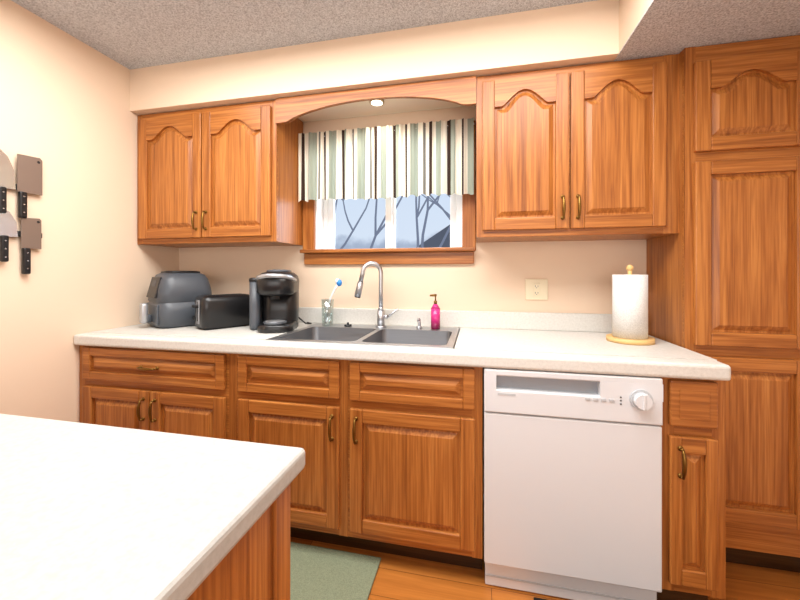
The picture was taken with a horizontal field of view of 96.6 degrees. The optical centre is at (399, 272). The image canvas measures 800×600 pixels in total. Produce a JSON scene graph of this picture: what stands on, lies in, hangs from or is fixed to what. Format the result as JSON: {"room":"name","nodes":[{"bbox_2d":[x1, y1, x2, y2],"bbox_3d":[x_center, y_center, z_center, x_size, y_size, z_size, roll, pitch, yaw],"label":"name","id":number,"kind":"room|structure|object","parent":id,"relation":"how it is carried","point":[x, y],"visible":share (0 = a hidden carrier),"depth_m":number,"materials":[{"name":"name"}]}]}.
{"room":"kitchen","nodes":[
{"label":"kitchen","id":0,"kind":"room"},
{"bbox_2d":[0,0,178,422],"bbox_3d":[-2.066,0.019,0.195,0.150,2.410,4.600,0,0,12],"label":"wall","id":1,"kind":"structure","parent":0,"point":[68,117],"depth_m":1.75,"materials":[{"name":"beige paint"}]},
{"bbox_2d":[0,149,41,273],"bbox_3d":[-1.710,-0.284,1.402,0.030,0.583,0.510,0,0,12],"label":"knives","id":2,"kind":"object","parent":1,"relation":"attached to","point":[29,174],"visible":0.98,"depth_m":1.57,"materials":[{"name":"black"}]},
{"bbox_2d":[11,0,596,69],"bbox_3d":[-0.375,-1.236,-0.147,3.600,0.100,4.950,0,0,12],"label":"ceiling","id":3,"kind":"structure","parent":0,"point":[132,34],"depth_m":1.68,"materials":[{"name":"white paint"}]},
{"bbox_2d":[130,0,618,121],"bbox_3d":[-0.281,-1.063,1.981,2.580,0.246,0.352,0,0,12],"label":"ceiling soffit","id":4,"kind":"structure","parent":3,"relation":"attached to","point":[583,33],"depth_m":1.77,"materials":[{"name":"beige paint"}]},
{"bbox_2d":[370,99,383,105],"bbox_3d":[-0.127,-0.934,1.954,0.080,0.012,0.080,0,0,12],"label":"ceiling light","id":5,"kind":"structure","parent":4,"relation":"attached to","point":[380,102],"depth_m":1.95,"materials":[{"name":"beige glass"}]},
{"bbox_2d":[179,106,645,490],"bbox_3d":[0.130,0.019,2.174,3.600,2.410,0.200,0,0,12],"label":"wall","id":6,"kind":"structure","parent":0,"point":[576,274],"depth_m":2.04,"materials":[{"name":"beige paint"}]},
{"bbox_2d":[137,98,302,247],"bbox_3d":[-1.088,-0.554,2.169,0.919,0.769,0.323,0,0,12],"label":"upper cabinet","id":7,"kind":"object","parent":6,"relation":"attached to","point":[220,176],"depth_m":2.01,"materials":[{"name":"brown wood"}]},
{"bbox_2d":[300,120,475,264],"bbox_3d":[-0.075,-0.450,2.172,1.052,0.802,0.230,0,0,12],"label":"window unit","id":8,"kind":"structure","parent":6,"relation":"in","point":[324,224],"depth_m":2.13,"materials":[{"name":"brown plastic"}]},
{"bbox_2d":[298,117,473,201],"bbox_3d":[-0.105,-0.627,2.036,1.036,0.418,0.044,0,0,12],"label":"curtain valance","id":9,"kind":"object","parent":8,"relation":"attached to","point":[416,160],"visible":1,"depth_m":2.03,"materials":[{"name":"multicoloured fabric"}]},
{"bbox_2d":[298,307,611,332],"bbox_3d":[-0.129,0.263,2.116,2.816,0.095,0.020,0,0,12],"label":"backsplash","id":10,"kind":"structure","parent":6,"relation":"attached to","point":[580,322],"depth_m":1.98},
{"bbox_2d":[525,279,547,299],"bbox_3d":[0.740,0.091,1.933,0.116,0.114,0.010,0,0,12],"label":"electrical outlet plate","id":11,"kind":"object","parent":6,"relation":"attached to","point":[536,289],"visible":1,"depth_m":1.93,"materials":[{"name":"beige plastic"}]},
{"bbox_2d":[473,54,672,242],"bbox_3d":[0.799,-0.554,1.759,0.826,0.769,0.323,0,0,12],"label":"upper cabinet","id":12,"kind":"object","parent":6,"relation":"attached to","point":[578,153],"depth_m":1.60,"materials":[{"name":"brown wood"}]},
{"bbox_2d":[290,491,799,599],"bbox_3d":[-0.375,1.274,-0.147,3.600,0.100,4.950,0,0,12],"label":"floor","id":13,"kind":"structure","parent":0,"point":[398,577],"depth_m":1.41,"materials":[{"name":"brown wood"}]},
{"bbox_2d":[79,345,273,442],"bbox_3d":[-1.068,0.790,2.003,1.029,0.869,0.640,0,0,12],"label":"base cabinet","id":14,"kind":"object","parent":13,"relation":"on","point":[212,395],"depth_m":1.68,"materials":[{"name":"brown wood"}]},
{"bbox_2d":[74,321,730,380],"bbox_3d":[-0.196,0.336,1.806,2.816,0.059,0.654,0,0,12],"label":"countertop","id":15,"kind":"structure","parent":14,"relation":"on","point":[559,350],"depth_m":1.50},
{"bbox_2d":[139,271,211,327],"bbox_3d":[-1.326,0.149,2.107,0.270,0.320,0.351,0,0,40],"label":"air fryer","id":16,"kind":"object","parent":15,"relation":"on","point":[172,295],"visible":0.88,"depth_m":2.00,"materials":[{"name":"grey plastic"}]},
{"bbox_2d":[192,293,248,329],"bbox_3d":[-1.013,0.217,2.032,0.156,0.184,0.306,0,0,42],"label":"toaster","id":17,"kind":"object","parent":15,"relation":"on","point":[218,311],"visible":0.9,"depth_m":1.96,"materials":[{"name":"black plastic"}]},
{"bbox_2d":[249,269,311,332],"bbox_3d":[-0.665,0.146,1.976,0.306,0.326,0.367,0,0,-6],"label":"coffee maker","id":18,"kind":"object","parent":15,"relation":"on","point":[273,300],"visible":0.98,"depth_m":1.90,"materials":[{"name":"black plastic"}]},
{"bbox_2d":[274,325,373,384],"bbox_3d":[-0.348,0.401,1.803,0.379,0.190,0.379,0,0,12],"label":"sink","id":19,"kind":"object","parent":15,"relation":"in","point":[285,368],"depth_m":1.55,"materials":[{"name":"grey metal"}]},
{"bbox_2d":[321,278,341,325],"bbox_3d":[-0.395,0.168,2.063,0.127,0.273,0.074,0,0,12],"label":"glass","id":20,"kind":"object","parent":15,"relation":"on","point":[338,282],"visible":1,"depth_m":2.05,"materials":[{"name":"white"}]},
{"bbox_2d":[358,329,453,392],"bbox_3d":[0.049,0.401,1.717,0.381,0.190,0.379,0,0,12],"label":"sink","id":21,"kind":"object","parent":15,"relation":"in","point":[420,378],"depth_m":1.47,"materials":[{"name":"grey metal"}]},
{"bbox_2d":[430,294,439,328],"bbox_3d":[0.190,0.210,1.938,0.056,0.189,0.050,0,0,12],"label":"soap bottle","id":22,"kind":"object","parent":15,"relation":"on","point":[435,316],"visible":1,"depth_m":1.92,"materials":[{"name":"pink plastic"}]},
{"bbox_2d":[606,265,654,345],"bbox_3d":[1.034,0.137,1.604,0.186,0.345,0.186,0,0,12],"label":"paper towel holder","id":23,"kind":"object","parent":15,"relation":"on","point":[629,308],"visible":1,"depth_m":1.55,"materials":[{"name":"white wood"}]},
{"bbox_2d":[196,490,289,599],"bbox_3d":[-1.138,0.786,0.180,1.666,0.876,1.264,0,0,12],"label":"kitchen island","id":24,"kind":"object","parent":13,"relation":"on","point":[260,570],"depth_m":0.55,"materials":[{"name":"brown wood"}]},
{"bbox_2d":[0,414,304,599],"bbox_3d":[-1.129,0.329,0.173,1.686,0.038,1.314,0,0,12],"label":"island countertop","id":25,"kind":"structure","parent":24,"relation":"on","point":[88,511],"depth_m":0.48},
{"bbox_2d":[258,381,353,545],"bbox_3d":[-0.388,0.874,1.855,0.453,0.700,0.640,0,0,12],"label":"base cabinet","id":26,"kind":"object","parent":13,"relation":"on","point":[312,418],"depth_m":1.53,"materials":[{"name":"brown wood"}]},
{"bbox_2d":[290,542,380,599],"bbox_3d":[-0.555,1.218,1.225,0.805,0.012,0.775,0,0,12],"label":"rug","id":27,"kind":"object","parent":13,"relation":"on","point":[319,573],"visible":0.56,"depth_m":1.44,"materials":[{"name":"green fabric"}]},
{"bbox_2d":[346,369,477,568],"bbox_3d":[0.096,0.874,1.750,0.537,0.700,0.640,0,0,12],"label":"base cabinet","id":28,"kind":"object","parent":13,"relation":"on","point":[375,415],"depth_m":1.44,"materials":[{"name":"brown wood"}]},
{"bbox_2d":[483,367,662,599],"bbox_3d":[0.680,0.794,1.588,0.604,0.852,0.652,0,0,12],"label":"dishwasher","id":29,"kind":"object","parent":13,"relation":"on","point":[572,485],"visible":0.96,"depth_m":1.30,"materials":[{"name":"white metal"}]},
{"bbox_2d":[657,381,725,599],"bbox_3d":[1.084,0.790,1.535,0.195,0.869,0.640,0,0,12],"label":"base cabinet","id":30,"kind":"object","parent":13,"relation":"on","point":[694,412],"depth_m":1.23,"materials":[{"name":"brown wood"}]},
{"bbox_2d":[642,35,799,572],"bbox_3d":[1.435,0.143,1.600,0.484,2.162,0.363,0,0,12],"label":"pantry cabinet","id":31,"kind":"object","parent":13,"relation":"on","point":[723,266],"visible":0.85,"depth_m":1.43,"materials":[{"name":"brown wood"}]},
{"bbox_2d":[614,0,799,60],"bbox_3d":[0.881,-1.063,-0.445,0.720,0.246,4.600,0,0,12],"label":"soffit","id":32,"kind":"structure","parent":0,"point":[651,28],"depth_m":1.36,"materials":[{"name":"beige paint"}]},
{"label":"outside","id":33,"kind":"structure","parent":0,"visible":0},
{"bbox_2d":[335,193,449,248],"bbox_3d":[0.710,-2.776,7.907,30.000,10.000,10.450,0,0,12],"label":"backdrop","id":34,"kind":"structure","parent":33,"point":[362,235],"depth_m":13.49,"materials":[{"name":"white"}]},
{"bbox_2d":[335,194,449,248],"bbox_3d":[0.228,-1.723,8.826,8.442,7.712,6.192,0,0,12],"label":"tree","id":35,"kind":"object","parent":34,"relation":"on","point":[381,227],"depth_m":7.81,"materials":[{"name":"grey plant"}]},
{"bbox_2d":[416,225,449,247],"bbox_3d":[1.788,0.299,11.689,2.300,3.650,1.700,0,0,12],"label":"house","id":36,"kind":"structure","parent":34,"relation":"on","point":[435,241],"depth_m":10.95,"materials":[{"name":"grey"}]}
]}

